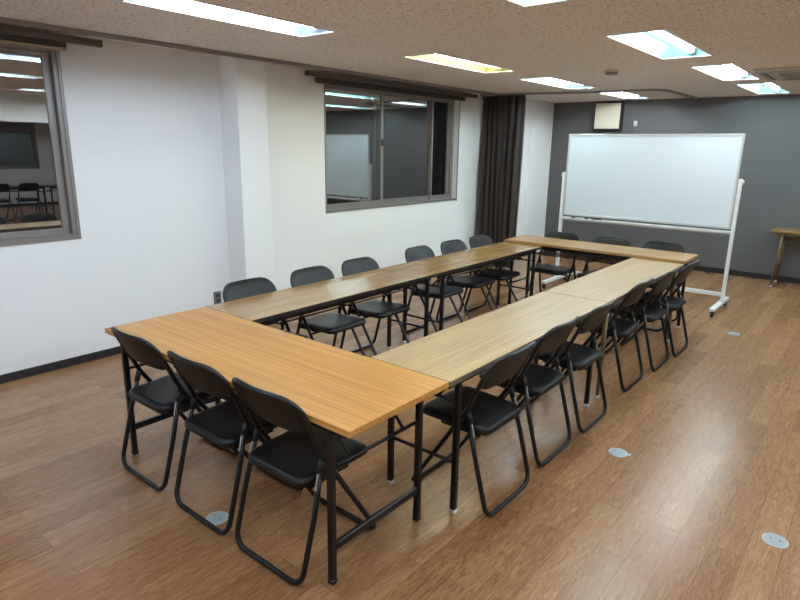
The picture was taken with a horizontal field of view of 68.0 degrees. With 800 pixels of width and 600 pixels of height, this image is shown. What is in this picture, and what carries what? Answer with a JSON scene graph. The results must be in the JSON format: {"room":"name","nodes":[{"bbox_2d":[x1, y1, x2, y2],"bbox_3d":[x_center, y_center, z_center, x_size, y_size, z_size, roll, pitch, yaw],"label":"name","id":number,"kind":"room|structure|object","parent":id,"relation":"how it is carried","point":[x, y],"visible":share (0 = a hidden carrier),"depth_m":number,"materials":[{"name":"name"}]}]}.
{"room":"meeting room","nodes":[
{"label":"meeting room","id":0,"kind":"room"},
{"bbox_2d":[0,25,483,374],"bbox_3d":[-1.171,-1.070,5.949,0.200,2.375,10.975,12,18,38],"label":"wall","id":1,"kind":"structure","parent":0,"point":[144,122],"depth_m":4.86,"materials":[{"name":"white paint"}]},
{"bbox_2d":[0,26,102,246],"bbox_3d":[-3.164,-0.906,3.306,0.224,1.400,3.027,12,18,38],"label":"window","id":2,"kind":"structure","parent":1,"relation":"in","point":[38,197],"depth_m":4.10,"materials":[{"name":"silver metal"}]},
{"bbox_2d":[0,323,274,383],"bbox_3d":[-1.406,0.204,5.622,0.267,0.062,9.320,12,18,38],"label":"baseboard","id":3,"kind":"structure","parent":1,"relation":"attached to","point":[36,370],"depth_m":4.44,"materials":[{"name":"black plastic"}]},
{"bbox_2d":[213,291,221,303],"bbox_3d":[-1.670,-0.018,5.432,0.015,0.120,0.075,12,18,38],"label":"wall socket","id":4,"kind":"object","parent":1,"relation":"attached to","point":[217,295],"visible":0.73,"depth_m":5.42,"materials":[{"name":"grey plastic"}]},
{"bbox_2d":[217,56,273,283],"bbox_3d":[-1.373,-0.923,5.362,0.255,2.375,0.313,12,18,38],"label":"column","id":5,"kind":"structure","parent":1,"relation":"attached to","point":[242,82],"depth_m":5.20,"materials":[{"name":"white paint"}]},
{"bbox_2d":[305,70,477,213],"bbox_3d":[-0.044,-1.822,7.067,0.300,1.400,3.032,12,18,38],"label":"window","id":6,"kind":"structure","parent":1,"relation":"in","point":[383,149],"depth_m":6.99,"materials":[{"name":"grey glass"}]},
{"bbox_2d":[0,252,799,599],"bbox_3d":[3.962,1.254,2.190,13.520,0.100,10.975,12,18,38],"label":"floor","id":7,"kind":"structure","parent":0,"point":[711,436],"depth_m":2.94,"materials":[{"name":"brown wood"}]},
{"bbox_2d":[110,326,238,490],"bbox_3d":[-1.161,0.489,3.069,0.438,0.785,0.496,12,18,38],"label":"folding chair","id":8,"kind":"object","parent":7,"relation":"on","point":[169,394],"visible":0.81,"depth_m":2.91,"materials":[{"name":"black leather"}]},
{"bbox_2d":[206,511,228,524],"bbox_3d":[-0.832,0.991,2.700,0.104,0.010,0.104,12,18,38],"label":"floor outlet","id":9,"kind":"object","parent":7,"relation":"on","point":[218,517],"visible":0.84,"depth_m":2.69,"materials":[{"name":"white metal"}]},
{"bbox_2d":[167,350,303,534],"bbox_3d":[-0.760,0.577,2.750,0.438,0.785,0.496,12,18,38],"label":"folding chair","id":10,"kind":"object","parent":7,"relation":"on","point":[227,424],"visible":0.81,"depth_m":2.60,"materials":[{"name":"black"}]},
{"bbox_2d":[223,277,308,395],"bbox_3d":[-0.858,0.285,3.883,0.496,0.785,0.438,12,18,38],"label":"folding chair","id":11,"kind":"object","parent":7,"relation":"on","point":[240,289],"visible":0.29,"depth_m":3.93,"materials":[{"name":"black leather"}]},
{"bbox_2d":[105,307,448,585],"bbox_3d":[-0.683,0.586,2.899,1.795,0.700,0.600,12,18,38],"label":"folding table","id":12,"kind":"object","parent":7,"relation":"on","point":[344,394],"visible":0.8,"depth_m":2.59,"materials":[{"name":"brown wood"}]},
{"bbox_2d":[231,377,376,585],"bbox_3d":[-0.394,0.657,2.463,0.438,0.785,0.496,12,18,38],"label":"folding chair","id":13,"kind":"object","parent":7,"relation":"on","point":[296,457],"visible":0.91,"depth_m":2.35,"materials":[{"name":"black"}]},
{"bbox_2d":[205,265,438,400],"bbox_3d":[-0.444,0.252,4.215,0.453,0.700,1.796,12,18,38],"label":"folding table","id":14,"kind":"object","parent":7,"relation":"on","point":[265,309],"visible":0.76,"depth_m":4.00,"materials":[{"name":"brown laminate"}]},
{"bbox_2d":[275,288,405,324],"bbox_3d":[-0.436,-0.018,4.142,0.261,0.089,1.204,12,18,38],"label":"wire shelf","id":15,"kind":"object","parent":14,"relation":"attached to","point":[281,323],"depth_m":4.02,"materials":[{"name":"black"}]},
{"bbox_2d":[290,265,365,355],"bbox_3d":[-0.507,0.182,4.307,0.496,0.785,0.438,12,18,38],"label":"folding chair","id":16,"kind":"object","parent":7,"relation":"on","point":[334,323],"visible":0.6,"depth_m":4.28,"materials":[{"name":"black leather"}]},
{"bbox_2d":[340,257,409,355],"bbox_3d":[-0.183,0.086,4.699,0.496,0.785,0.438,12,18,38],"label":"folding chair","id":17,"kind":"object","parent":7,"relation":"on","point":[380,309],"visible":0.59,"depth_m":4.68,"materials":[{"name":"black"}]},
{"bbox_2d":[401,245,463,332],"bbox_3d":[0.314,-0.063,5.311,0.496,0.785,0.438,12,18,37],"label":"folding chair","id":18,"kind":"object","parent":7,"relation":"on","point":[415,253],"visible":0.57,"depth_m":5.28,"materials":[{"name":"black"}]},
{"bbox_2d":[436,239,494,320],"bbox_3d":[0.654,-0.160,5.707,0.496,0.785,0.438,12,18,38],"label":"folding chair","id":19,"kind":"object","parent":7,"relation":"on","point":[455,245],"visible":0.68,"depth_m":5.69,"materials":[{"name":"black"}]},
{"bbox_2d":[396,242,541,343],"bbox_3d":[0.696,-0.078,5.568,0.453,0.700,1.796,12,18,38],"label":"folding table","id":20,"kind":"object","parent":7,"relation":"on","point":[454,263],"visible":0.71,"depth_m":5.28,"materials":[{"name":"brown laminate"}]},
{"bbox_2d":[445,257,519,278],"bbox_3d":[0.704,-0.348,5.495,0.261,0.089,1.204,12,18,38],"label":"wire shelf","id":21,"kind":"object","parent":20,"relation":"attached to","point":[449,261],"depth_m":5.24,"materials":[{"name":"black"}]},
{"bbox_2d":[411,341,535,516],"bbox_3d":[0.363,0.557,2.901,0.496,0.785,0.438,12,18,38],"label":"folding chair","id":22,"kind":"object","parent":7,"relation":"on","point":[483,413],"visible":0.93,"depth_m":2.80,"materials":[{"name":"black"}]},
{"bbox_2d":[371,291,607,514],"bbox_3d":[0.600,0.480,3.390,0.453,0.700,1.796,12,18,38],"label":"folding table","id":23,"kind":"object","parent":7,"relation":"on","point":[456,354],"visible":0.77,"depth_m":2.98,"materials":[{"name":"beige wood"}]},
{"bbox_2d":[464,234,519,311],"bbox_3d":[0.966,-0.244,6.055,0.496,0.785,0.438,12,18,38],"label":"folding chair","id":24,"kind":"object","parent":7,"relation":"on","point":[476,241],"visible":0.57,"depth_m":6.04,"materials":[{"name":"black"}]},
{"bbox_2d":[469,315,579,466],"bbox_3d":[0.703,0.449,3.340,0.496,0.785,0.438,12,18,38],"label":"folding chair","id":25,"kind":"object","parent":7,"relation":"on","point":[534,379],"visible":0.81,"depth_m":3.17,"materials":[{"name":"black leather"}]},
{"bbox_2d":[524,231,579,298],"bbox_3d":[1.631,-0.310,6.353,0.438,0.785,0.496,12,18,38],"label":"folding chair","id":26,"kind":"object","parent":7,"relation":"on","point":[541,268],"visible":0.53,"depth_m":6.34,"materials":[{"name":"black"}]},
{"bbox_2d":[518,299,616,432],"bbox_3d":[1.043,0.356,3.723,0.496,0.785,0.438,12,18,38],"label":"folding chair","id":27,"kind":"object","parent":7,"relation":"on","point":[572,356],"visible":0.81,"depth_m":3.56,"materials":[{"name":"black leather"}]},
{"bbox_2d":[505,235,698,336],"bbox_3d":[1.944,-0.183,6.001,1.795,0.727,0.460,12,18,38],"label":"folding table","id":28,"kind":"object","parent":7,"relation":"on","point":[555,244],"visible":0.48,"depth_m":5.84,"materials":[{"name":"orange laminate"}]},
{"bbox_2d":[536,249,621,263],"bbox_3d":[1.945,-0.453,5.928,1.206,0.116,0.261,12,18,38],"label":"wire shelf","id":29,"kind":"object","parent":28,"relation":"attached to","point":[591,259],"depth_m":5.99,"materials":[{"name":"black"}]},
{"bbox_2d":[577,236,630,315],"bbox_3d":[2.053,-0.226,6.051,0.438,0.785,0.496,12,18,38],"label":"folding chair","id":30,"kind":"object","parent":7,"relation":"on","point":[601,239],"visible":0.24,"depth_m":6.12,"materials":[{"name":"black"}]},
{"bbox_2d":[564,277,653,391],"bbox_3d":[1.531,0.204,4.345,0.496,0.785,0.438,12,18,38],"label":"folding chair","id":31,"kind":"object","parent":7,"relation":"on","point":[617,327],"visible":0.81,"depth_m":4.17,"materials":[{"name":"black leather"}]},
{"bbox_2d":[546,258,683,397],"bbox_3d":[1.740,0.150,4.744,0.453,0.700,1.796,12,18,38],"label":"folding table","id":32,"kind":"object","parent":7,"relation":"on","point":[615,281],"visible":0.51,"depth_m":4.47,"materials":[{"name":"beige wood"}]},
{"bbox_2d":[608,448,630,457],"bbox_3d":[1.230,0.858,3.343,0.105,0.010,0.104,-3,15,-16],"label":"floor outlet","id":33,"kind":"object","parent":7,"relation":"on","point":[617,452],"visible":1,"depth_m":3.33,"materials":[{"name":"white metal"}]},
{"bbox_2d":[604,267,679,371],"bbox_3d":[1.905,0.108,4.741,0.496,0.785,0.438,12,18,38],"label":"folding chair","id":34,"kind":"object","parent":7,"relation":"on","point":[643,312],"visible":0.82,"depth_m":4.59,"materials":[{"name":"black"}]},
{"bbox_2d":[541,134,745,316],"bbox_3d":[2.707,-0.929,6.717,1.972,1.838,0.700,12,18,38],"label":"whiteboard","id":35,"kind":"object","parent":7,"relation":"on","point":[677,179],"visible":0.94,"depth_m":6.55,"materials":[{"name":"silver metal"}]},
{"bbox_2d":[561,216,730,234],"bbox_3d":[2.729,-0.854,6.766,1.872,0.040,0.084,12,18,38],"label":"tray","id":36,"kind":"object","parent":35,"relation":"on","point":[724,232],"depth_m":6.66,"materials":[{"name":"white metal"}]},
{"bbox_2d":[621,241,684,331],"bbox_3d":[2.465,-0.148,5.776,0.438,0.785,0.496,12,18,38],"label":"folding chair","id":37,"kind":"object","parent":7,"relation":"on","point":[657,245],"visible":0.27,"depth_m":5.82,"materials":[{"name":"black"}]},
{"bbox_2d":[620,260,698,356],"bbox_3d":[2.221,0.029,5.071,0.496,0.785,0.438,12,18,38],"label":"folding chair","id":38,"kind":"object","parent":7,"relation":"on","point":[669,303],"visible":0.83,"depth_m":4.93,"materials":[{"name":"black metal"}]},
{"bbox_2d":[727,332,739,335],"bbox_3d":[3.139,0.314,5.579,0.104,0.010,0.104,12,18,38],"label":"floor outlet","id":39,"kind":"object","parent":7,"relation":"on","point":[730,333],"visible":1,"depth_m":5.57,"materials":[{"name":"white metal"}]},
{"bbox_2d":[761,533,788,548],"bbox_3d":[1.648,1.054,2.604,0.104,0.010,0.104,12,18,38],"label":"floor outlet","id":40,"kind":"object","parent":7,"relation":"on","point":[777,541],"visible":1,"depth_m":2.60,"materials":[{"name":"white metal"}]},
{"bbox_2d":[769,227,799,286],"bbox_3d":[5.496,-0.420,7.157,1.795,0.720,0.450,12,18,38],"label":"folding table","id":41,"kind":"object","parent":7,"relation":"on","point":[783,231],"visible":1,"depth_m":7.50,"materials":[{"name":"brown laminate"}]},
{"bbox_2d":[0,0,799,102],"bbox_3d":[3.999,-1.100,1.585,13.520,0.012,10.975,12,18,38],"label":"ceiling","id":42,"kind":"structure","parent":0,"point":[565,40],"depth_m":3.95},
{"bbox_2d":[118,0,336,36],"bbox_3d":[-0.941,-1.695,3.465,0.338,0.092,1.268,12,18,38],"label":"ceiling light","id":43,"kind":"object","parent":42,"relation":"attached to","point":[196,8],"visible":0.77,"depth_m":3.55,"materials":[{"name":"grey plastic"}]},
{"bbox_2d":[0,17,495,95],"bbox_3d":[-1.496,-1.970,4.723,0.099,0.032,8.650,12,18,38],"label":"trim","id":44,"kind":"structure","parent":42,"relation":"attached to","point":[11,21],"depth_m":4.61,"materials":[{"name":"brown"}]},
{"bbox_2d":[402,53,515,72],"bbox_3d":[0.557,-2.124,5.227,0.338,0.092,1.293,12,18,38],"label":"ceiling light","id":45,"kind":"object","parent":42,"relation":"attached to","point":[436,58],"visible":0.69,"depth_m":5.33,"materials":[{"name":"beige plastic"}]},
{"bbox_2d":[505,0,570,6],"bbox_3d":[0.379,-1.427,2.501,0.358,0.092,1.273,12,18,38],"label":"ceiling light","id":46,"kind":"object","parent":42,"relation":"attached to","point":[522,3],"visible":1,"depth_m":3.03,"materials":[{"name":"grey plastic"}]},
{"bbox_2d":[519,77,595,88],"bbox_3d":[1.784,-2.462,6.622,0.338,0.092,1.268,12,18,38],"label":"ceiling light","id":47,"kind":"object","parent":42,"relation":"attached to","point":[550,81],"visible":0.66,"depth_m":6.79,"materials":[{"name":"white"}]},
{"bbox_2d":[480,89,700,100],"bbox_3d":[2.602,-2.647,7.611,3.011,0.045,1.141,1,14,1],"label":"rail","id":48,"kind":"object","parent":42,"relation":"attached to","point":[630,90],"visible":1,"depth_m":7.53,"materials":[{"name":"grey"}]},
{"bbox_2d":[476,95,525,267],"bbox_3d":[1.367,-1.634,8.292,0.680,2.320,0.164,13,19,39],"label":"curtain","id":49,"kind":"object","parent":48,"relation":"hanging from","point":[501,154],"visible":0.83,"depth_m":8.19,"materials":[{"name":"brown fabric"}]},
{"bbox_2d":[604,70,619,75],"bbox_3d":[1.976,-2.120,5.532,0.140,0.038,0.140,12,18,38],"label":"smoke detector","id":50,"kind":"object","parent":42,"relation":"attached to","point":[607,72],"visible":1,"depth_m":5.49,"materials":[{"name":"grey plastic"}]},
{"bbox_2d":[600,92,648,98],"bbox_3d":[2.952,-2.759,7.847,0.318,0.092,1.218,12,18,38],"label":"ceiling light","id":51,"kind":"object","parent":42,"relation":"attached to","point":[625,95],"visible":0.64,"depth_m":8.18,"materials":[{"name":"grey plastic"}]},
{"bbox_2d":[604,29,713,59],"bbox_3d":[1.863,-1.835,4.181,0.383,0.092,1.248,12,18,38],"label":"ceiling light","id":52,"kind":"object","parent":42,"relation":"attached to","point":[662,44],"visible":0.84,"depth_m":4.35,"materials":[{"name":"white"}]},
{"bbox_2d":[689,63,760,80],"bbox_3d":[3.062,-2.162,5.532,0.348,0.092,1.278,12,18,38],"label":"ceiling light","id":53,"kind":"object","parent":42,"relation":"attached to","point":[723,72],"visible":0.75,"depth_m":5.77,"materials":[{"name":"grey plastic"}]},
{"bbox_2d":[735,82,790,93],"bbox_3d":[4.207,-2.476,6.825,0.363,0.092,1.308,12,18,38],"label":"ceiling light","id":54,"kind":"object","parent":42,"relation":"attached to","point":[758,88],"visible":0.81,"depth_m":7.18,"materials":[{"name":"white plastic"}]},
{"bbox_2d":[752,66,799,80],"bbox_3d":[3.739,-2.044,5.342,0.860,0.036,0.860,12,18,38],"label":"air conditioner","id":55,"kind":"object","parent":42,"relation":"attached to","point":[781,73],"visible":1,"depth_m":5.32,"materials":[{"name":"grey plastic"}]},
{"bbox_2d":[778,72,799,78],"bbox_3d":[3.739,-2.031,5.345,0.500,0.010,0.500,12,18,38],"label":"grille","id":56,"kind":"object","parent":55,"relation":"attached to","point":[786,75],"depth_m":5.40,"materials":[{"name":"grey"}]},
{"bbox_2d":[516,99,553,252],"bbox_3d":[1.953,-1.885,9.316,0.246,2.375,1.255,12,18,38],"label":"wall","id":57,"kind":"structure","parent":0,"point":[538,125],"depth_m":9.28,"materials":[{"name":"white paint"}]},
{"bbox_2d":[544,94,799,277],"bbox_3d":[7.394,-0.930,5.932,13.120,2.375,0.200,12,18,38],"label":"wall","id":58,"kind":"structure","parent":0,"point":[770,164],"depth_m":8.05,"materials":[{"name":"grey paint"}]},
{"bbox_2d":[593,102,624,130],"bbox_3d":[3.123,-2.749,8.880,0.415,0.405,0.113,12,18,38],"label":"box","id":59,"kind":"object","parent":58,"relation":"attached to","point":[608,116],"visible":1,"depth_m":8.83,"materials":[{"name":"beige plastic"}]},
{"bbox_2d":[543,249,799,283],"bbox_3d":[7.400,0.223,6.067,12.885,0.074,0.012,12,18,38],"label":"baseboard","id":60,"kind":"structure","parent":58,"relation":"attached to","point":[697,268],"depth_m":8.20,"materials":[{"name":"black plastic"}]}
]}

